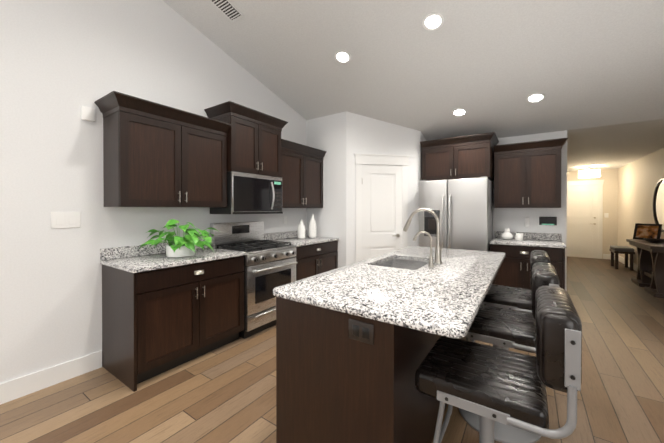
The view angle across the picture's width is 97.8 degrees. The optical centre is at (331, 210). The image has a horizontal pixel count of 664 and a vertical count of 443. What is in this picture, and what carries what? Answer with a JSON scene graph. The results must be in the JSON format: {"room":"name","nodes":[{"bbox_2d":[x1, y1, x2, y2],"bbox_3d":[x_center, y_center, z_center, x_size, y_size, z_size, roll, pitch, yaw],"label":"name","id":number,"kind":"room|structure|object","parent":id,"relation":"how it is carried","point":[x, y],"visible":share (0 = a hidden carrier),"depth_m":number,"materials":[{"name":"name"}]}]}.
{"room":"kitchen","nodes":[
{"label":"kitchen","id":0,"kind":"room"},
{"bbox_2d":[0,256,663,442],"bbox_3d":[1.302,1.387,2.883,5.400,0.100,15.600,0,0,34],"label":"floor","id":1,"kind":"structure","parent":0,"point":[226,393],"depth_m":2.11,"materials":[{"name":"brown wood"}]},
{"bbox_2d":[100,239,245,391],"bbox_3d":[-1.429,0.829,2.723,0.651,1.017,1.022,0,0,34],"label":"base cabinet","id":2,"kind":"object","parent":1,"relation":"on","point":[162,312],"visible":0.96,"depth_m":2.43,"materials":[{"name":"brown wood"}]},
{"bbox_2d":[140,219,217,257],"bbox_3d":[-1.350,0.248,2.715,0.632,0.344,0.676,0,0,34],"label":"pothos plant","id":3,"kind":"object","parent":2,"relation":"on","point":[177,246],"visible":1,"depth_m":2.62,"materials":[{"name":"green plant"}]},
{"bbox_2d":[210,221,297,338],"bbox_3d":[-0.898,0.736,3.447,0.711,1.195,0.763,0,0,34],"label":"gas range","id":4,"kind":"object","parent":1,"relation":"on","point":[270,266],"visible":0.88,"depth_m":3.26,"materials":[{"name":"silver metal"}]},
{"bbox_2d":[264,230,338,280],"bbox_3d":[-0.428,0.820,4.196,0.651,1.017,0.981,0,0,34],"label":"base cabinet","id":5,"kind":"object","parent":1,"relation":"on","point":[316,255],"visible":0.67,"depth_m":4.05,"materials":[{"name":"brown wood"}]},
{"bbox_2d":[297,219,305,238],"bbox_3d":[-0.454,0.268,4.313,0.120,0.285,0.120,0,0,34],"label":"bottle vase","id":6,"kind":"object","parent":5,"relation":"on","point":[301,230],"visible":1,"depth_m":4.27,"materials":[{"name":"white ceramic"}]},
{"bbox_2d":[309,214,316,237],"bbox_3d":[-0.298,0.230,4.436,0.122,0.360,0.122,0,0,34],"label":"bottle vase","id":7,"kind":"object","parent":5,"relation":"on","point":[312,228],"visible":1,"depth_m":4.39,"materials":[{"name":"white ceramic"}]},
{"bbox_2d":[275,280,493,442],"bbox_3d":[0.656,0.898,2.275,0.888,0.885,2.228,0,0,34],"label":"kitchen island","id":8,"kind":"object","parent":1,"relation":"on","point":[356,342],"depth_m":1.38,"materials":[{"name":"brown wood"}]},
{"bbox_2d":[273,246,504,339],"bbox_3d":[0.703,0.439,2.245,0.980,0.035,2.280,0,0,34],"label":"island countertop","id":9,"kind":"structure","parent":8,"relation":"on","point":[445,300],"depth_m":1.55,"materials":[{"name":"white stone"}]},
{"bbox_2d":[377,256,424,267],"bbox_3d":[0.592,0.549,2.412,0.450,0.212,0.620,0,0,34],"label":"sink","id":10,"kind":"object","parent":9,"relation":"in","point":[394,261],"depth_m":2.70,"materials":[{"name":"grey metal"}]},
{"bbox_2d":[403,208,444,263],"bbox_3d":[0.764,0.197,2.431,0.323,0.446,0.123,0,0,34],"label":"faucet","id":11,"kind":"object","parent":9,"relation":"on","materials":[{"name":"silver metal"}]},
{"bbox_2d":[413,232,436,267],"bbox_3d":[0.697,0.287,2.217,0.163,0.268,0.044,0,0,34],"label":"faucet","id":12,"kind":"object","parent":9,"relation":"on","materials":[{"name":"silver metal"}]},
{"bbox_2d":[419,176,492,250],"bbox_3d":[1.870,0.431,4.371,0.910,1.793,0.831,0,0,34],"label":"refrigerator","id":13,"kind":"object","parent":1,"relation":"on","point":[462,209],"visible":0.58,"depth_m":4.04,"materials":[{"name":"grey metal"}]},
{"bbox_2d":[415,286,581,442],"bbox_3d":[0.717,0.844,1.294,0.565,1.005,0.487,0,0,34],"label":"bar stool","id":14,"kind":"object","parent":1,"relation":"on","point":[489,385],"visible":0.98,"depth_m":1.13,"materials":[{"name":"black leather"}]},
{"bbox_2d":[459,262,559,442],"bbox_3d":[1.102,0.840,1.879,0.565,1.005,0.487,0,0,34],"label":"bar stool","id":15,"kind":"object","parent":1,"relation":"on","point":[498,327],"visible":0.42,"depth_m":1.72,"materials":[{"name":"black leather"}]},
{"bbox_2d":[482,250,550,349],"bbox_3d":[1.492,0.837,2.461,0.565,1.005,0.487,0,0,34],"label":"bar stool","id":16,"kind":"object","parent":1,"relation":"on","point":[512,298],"visible":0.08,"depth_m":2.30,"materials":[{"name":"black leather"}]},
{"bbox_2d":[490,231,566,289],"bbox_3d":[2.654,0.822,3.967,0.812,1.017,0.674,0,0,34],"label":"base cabinet","id":17,"kind":"object","parent":1,"relation":"on","point":[514,270],"visible":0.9,"depth_m":3.79,"materials":[{"name":"espresso wood"},{"name":"granite"},{"name":"wood"}]},
{"bbox_2d":[501,228,512,239],"bbox_3d":[2.523,0.329,4.175,0.150,0.165,0.150,0,0,34],"label":"round vase","id":18,"kind":"object","parent":17,"relation":"on","point":[506,235],"visible":1,"depth_m":4.14,"materials":[{"name":"white ceramic"}]},
{"bbox_2d":[516,233,522,240],"bbox_3d":[2.614,0.362,4.041,0.090,0.100,0.090,0,0,34],"label":"candle jar","id":19,"kind":"object","parent":17,"relation":"on","point":[519,236],"visible":1,"depth_m":4.01,"materials":[{"name":"white ceramic"}]},
{"bbox_2d":[609,245,634,270],"bbox_3d":[6.667,1.069,6.670,0.330,0.490,0.500,0,0,34],"label":"bench","id":20,"kind":"object","parent":1,"relation":"on","point":[625,250],"visible":1,"depth_m":6.55,"materials":[{"name":"brown wood"}]},
{"bbox_2d":[626,239,663,297],"bbox_3d":[5.423,0.930,4.885,0.400,0.790,1.350,0,0,34],"label":"console table","id":21,"kind":"object","parent":1,"relation":"on","point":[649,278],"visible":1,"depth_m":4.75,"materials":[{"name":"brown wood"}]},
{"bbox_2d":[633,223,662,239],"bbox_3d":[5.743,0.377,5.256,0.169,0.296,0.360,0,0,-16],"label":"framed art","id":22,"kind":"object","parent":21,"relation":"on","point":[641,231],"visible":0.83,"depth_m":5.25,"materials":[{"name":"black wood"}]},
{"bbox_2d":[643,238,663,242],"bbox_3d":[5.465,0.504,4.909,0.260,0.060,0.260,0,0,34],"label":"bowl","id":23,"kind":"object","parent":21,"relation":"on","point":[652,240],"visible":1,"depth_m":4.88,"materials":[{"name":"brown wood"}]},
{"bbox_2d":[0,0,663,383],"bbox_3d":[1.302,-0.863,2.870,5.300,4.400,15.500,0,0,34],"label":"wall","id":24,"kind":"structure","parent":0,"point":[62,62],"depth_m":2.47,"materials":[{"name":"paint"}]},
{"bbox_2d":[51,212,80,228],"bbox_3d":[-2.107,0.070,2.297,0.010,0.130,0.180,0,0,34],"label":"switch plate","id":25,"kind":"object","parent":24,"relation":"attached to","point":[65,219],"visible":1,"depth_m":2.29,"materials":[{"name":"white plastic"}]},
{"bbox_2d":[81,106,94,121],"bbox_3d":[-2.021,-0.805,2.403,0.030,0.110,0.090,0,0,34],"label":"sensor","id":26,"kind":"object","parent":24,"relation":"attached to","point":[87,113],"visible":0.96,"depth_m":2.39,"materials":[{"name":"white plastic"}]},
{"bbox_2d":[94,91,230,206],"bbox_3d":[-1.541,-0.481,2.772,0.402,0.887,1.059,0,0,34],"label":"upper cabinet","id":27,"kind":"object","parent":24,"relation":"attached to","point":[157,155],"visible":1,"depth_m":2.56,"materials":[{"name":"brown wood"}]},
{"bbox_2d":[204,101,287,176],"bbox_3d":[-1.004,-0.790,3.511,0.457,0.717,0.887,0,0,34],"label":"upper cabinet","id":28,"kind":"object","parent":24,"relation":"attached to","point":[253,141],"visible":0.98,"depth_m":3.32,"materials":[{"name":"brown wood"}]},
{"bbox_2d":[210,171,282,213],"bbox_3d":[-0.997,-0.197,3.509,0.472,0.460,0.759,0,0,34],"label":"microwave","id":29,"kind":"object","parent":28,"relation":"attached to","point":[247,193],"visible":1,"depth_m":3.31,"materials":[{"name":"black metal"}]},
{"bbox_2d":[281,139,326,207],"bbox_3d":[-0.530,-0.490,4.258,0.402,0.887,0.993,0,0,34],"label":"upper cabinet","id":30,"kind":"object","parent":24,"relation":"attached to","point":[302,174],"visible":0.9,"depth_m":4.13,"materials":[{"name":"brown wood"}]},
{"bbox_2d":[0,254,637,404],"bbox_3d":[1.302,1.267,2.882,5.000,0.140,15.200,0,0,34],"label":"baseboard","id":31,"kind":"structure","parent":24,"relation":"attached to","point":[16,388],"depth_m":2.22,"materials":[{"name":"white paint"}]},
{"bbox_2d":[354,153,409,261],"bbox_3d":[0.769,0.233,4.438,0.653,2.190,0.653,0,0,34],"label":"door","id":32,"kind":"structure","parent":24,"relation":"attached to","point":[381,200],"depth_m":4.44,"materials":[{"name":"white paint"}]},
{"bbox_2d":[420,132,498,180],"bbox_3d":[1.953,-0.769,4.444,1.007,0.592,0.657,0,0,34],"label":"upper cabinet","id":33,"kind":"object","parent":24,"relation":"attached to","point":[466,157],"visible":0.98,"depth_m":4.21,"materials":[{"name":"brown wood"}]},
{"bbox_2d":[525,217,528,226],"bbox_3d":[2.842,0.161,4.220,0.055,0.135,0.044,0,0,34],"label":"electrical outlet plate","id":34,"kind":"object","parent":24,"relation":"attached to","point":[526,221],"visible":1,"depth_m":4.21,"materials":[{"name":"white plastic"}]},
{"bbox_2d":[493,138,567,207],"bbox_3d":[2.753,-0.489,4.062,0.832,0.887,0.392,0,0,34],"label":"upper cabinet","id":35,"kind":"object","parent":24,"relation":"attached to","point":[527,174],"visible":1,"depth_m":3.94,"materials":[{"name":"brown wood"}]},
{"bbox_2d":[539,217,556,224],"bbox_3d":[3.049,0.140,4.093,0.200,0.120,0.022,0,0,34],"label":"smart display","id":36,"kind":"object","parent":24,"relation":"attached to","point":[547,220],"visible":1,"depth_m":4.08,"materials":[{"name":"black plastic"}]},
{"bbox_2d":[567,180,603,258],"bbox_3d":[6.926,0.225,8.203,1.150,2.160,0.092,0,0,34],"label":"door","id":37,"kind":"structure","parent":24,"relation":"attached to","point":[584,218],"depth_m":8.11,"materials":[{"name":"white paint"}]},
{"bbox_2d":[653,178,663,231],"bbox_3d":[5.803,-0.106,5.074,0.030,0.950,0.950,0,0,34],"label":"round wall mirror","id":38,"kind":"object","parent":24,"relation":"attached to","point":[658,205],"visible":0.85,"depth_m":5.23,"materials":[{"name":"black mirror"}]},
{"bbox_2d":[163,0,663,171],"bbox_3d":[1.302,-2.002,2.863,5.300,1.798,15.500,0,0,34],"label":"ceiling","id":39,"kind":"structure","parent":0,"point":[592,71],"depth_m":3.15,"materials":[{"name":"paint"}]},
{"bbox_2d":[210,0,243,21],"bbox_3d":[-1.056,-2.017,2.845,0.180,0.095,0.328,0,0,34],"label":"ceiling vent","id":40,"kind":"object","parent":39,"relation":"in","point":[228,9],"visible":1,"depth_m":2.87,"materials":[{"name":"white metal"}]},
{"bbox_2d":[334,51,350,63],"bbox_3d":[0.121,-1.741,3.280,0.190,0.056,0.185,0,0,34],"label":"recessed light","id":41,"kind":"object","parent":39,"relation":"in","point":[343,57],"visible":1,"depth_m":3.27,"materials":[{"name":"white paint"}]},
{"bbox_2d":[422,13,443,30],"bbox_3d":[0.934,-1.748,2.678,0.190,0.056,0.185,0,0,34],"label":"recessed light","id":42,"kind":"object","parent":39,"relation":"in","point":[432,21],"visible":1,"depth_m":2.67,"materials":[{"name":"white paint"}]},
{"bbox_2d":[452,108,466,116],"bbox_3d":[1.736,-1.343,3.949,0.190,0.056,0.185,0,0,34],"label":"recessed light","id":43,"kind":"object","parent":39,"relation":"in","point":[458,112],"visible":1,"depth_m":3.94,"materials":[{"name":"white paint"}]},
{"bbox_2d":[526,93,545,102],"bbox_3d":[2.428,-1.346,3.455,0.190,0.056,0.185,0,0,34],"label":"recessed light","id":44,"kind":"object","parent":39,"relation":"in","point":[535,97],"visible":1,"depth_m":3.45,"materials":[{"name":"white paint"}]},
{"bbox_2d":[578,166,600,177],"bbox_3d":[6.530,-0.995,7.355,0.420,0.270,0.420,0,0,34],"label":"ceiling light fixture","id":45,"kind":"object","parent":39,"relation":"attached to","point":[591,173],"visible":1,"depth_m":7.21,"materials":[{"name":"white glass"}]}
]}

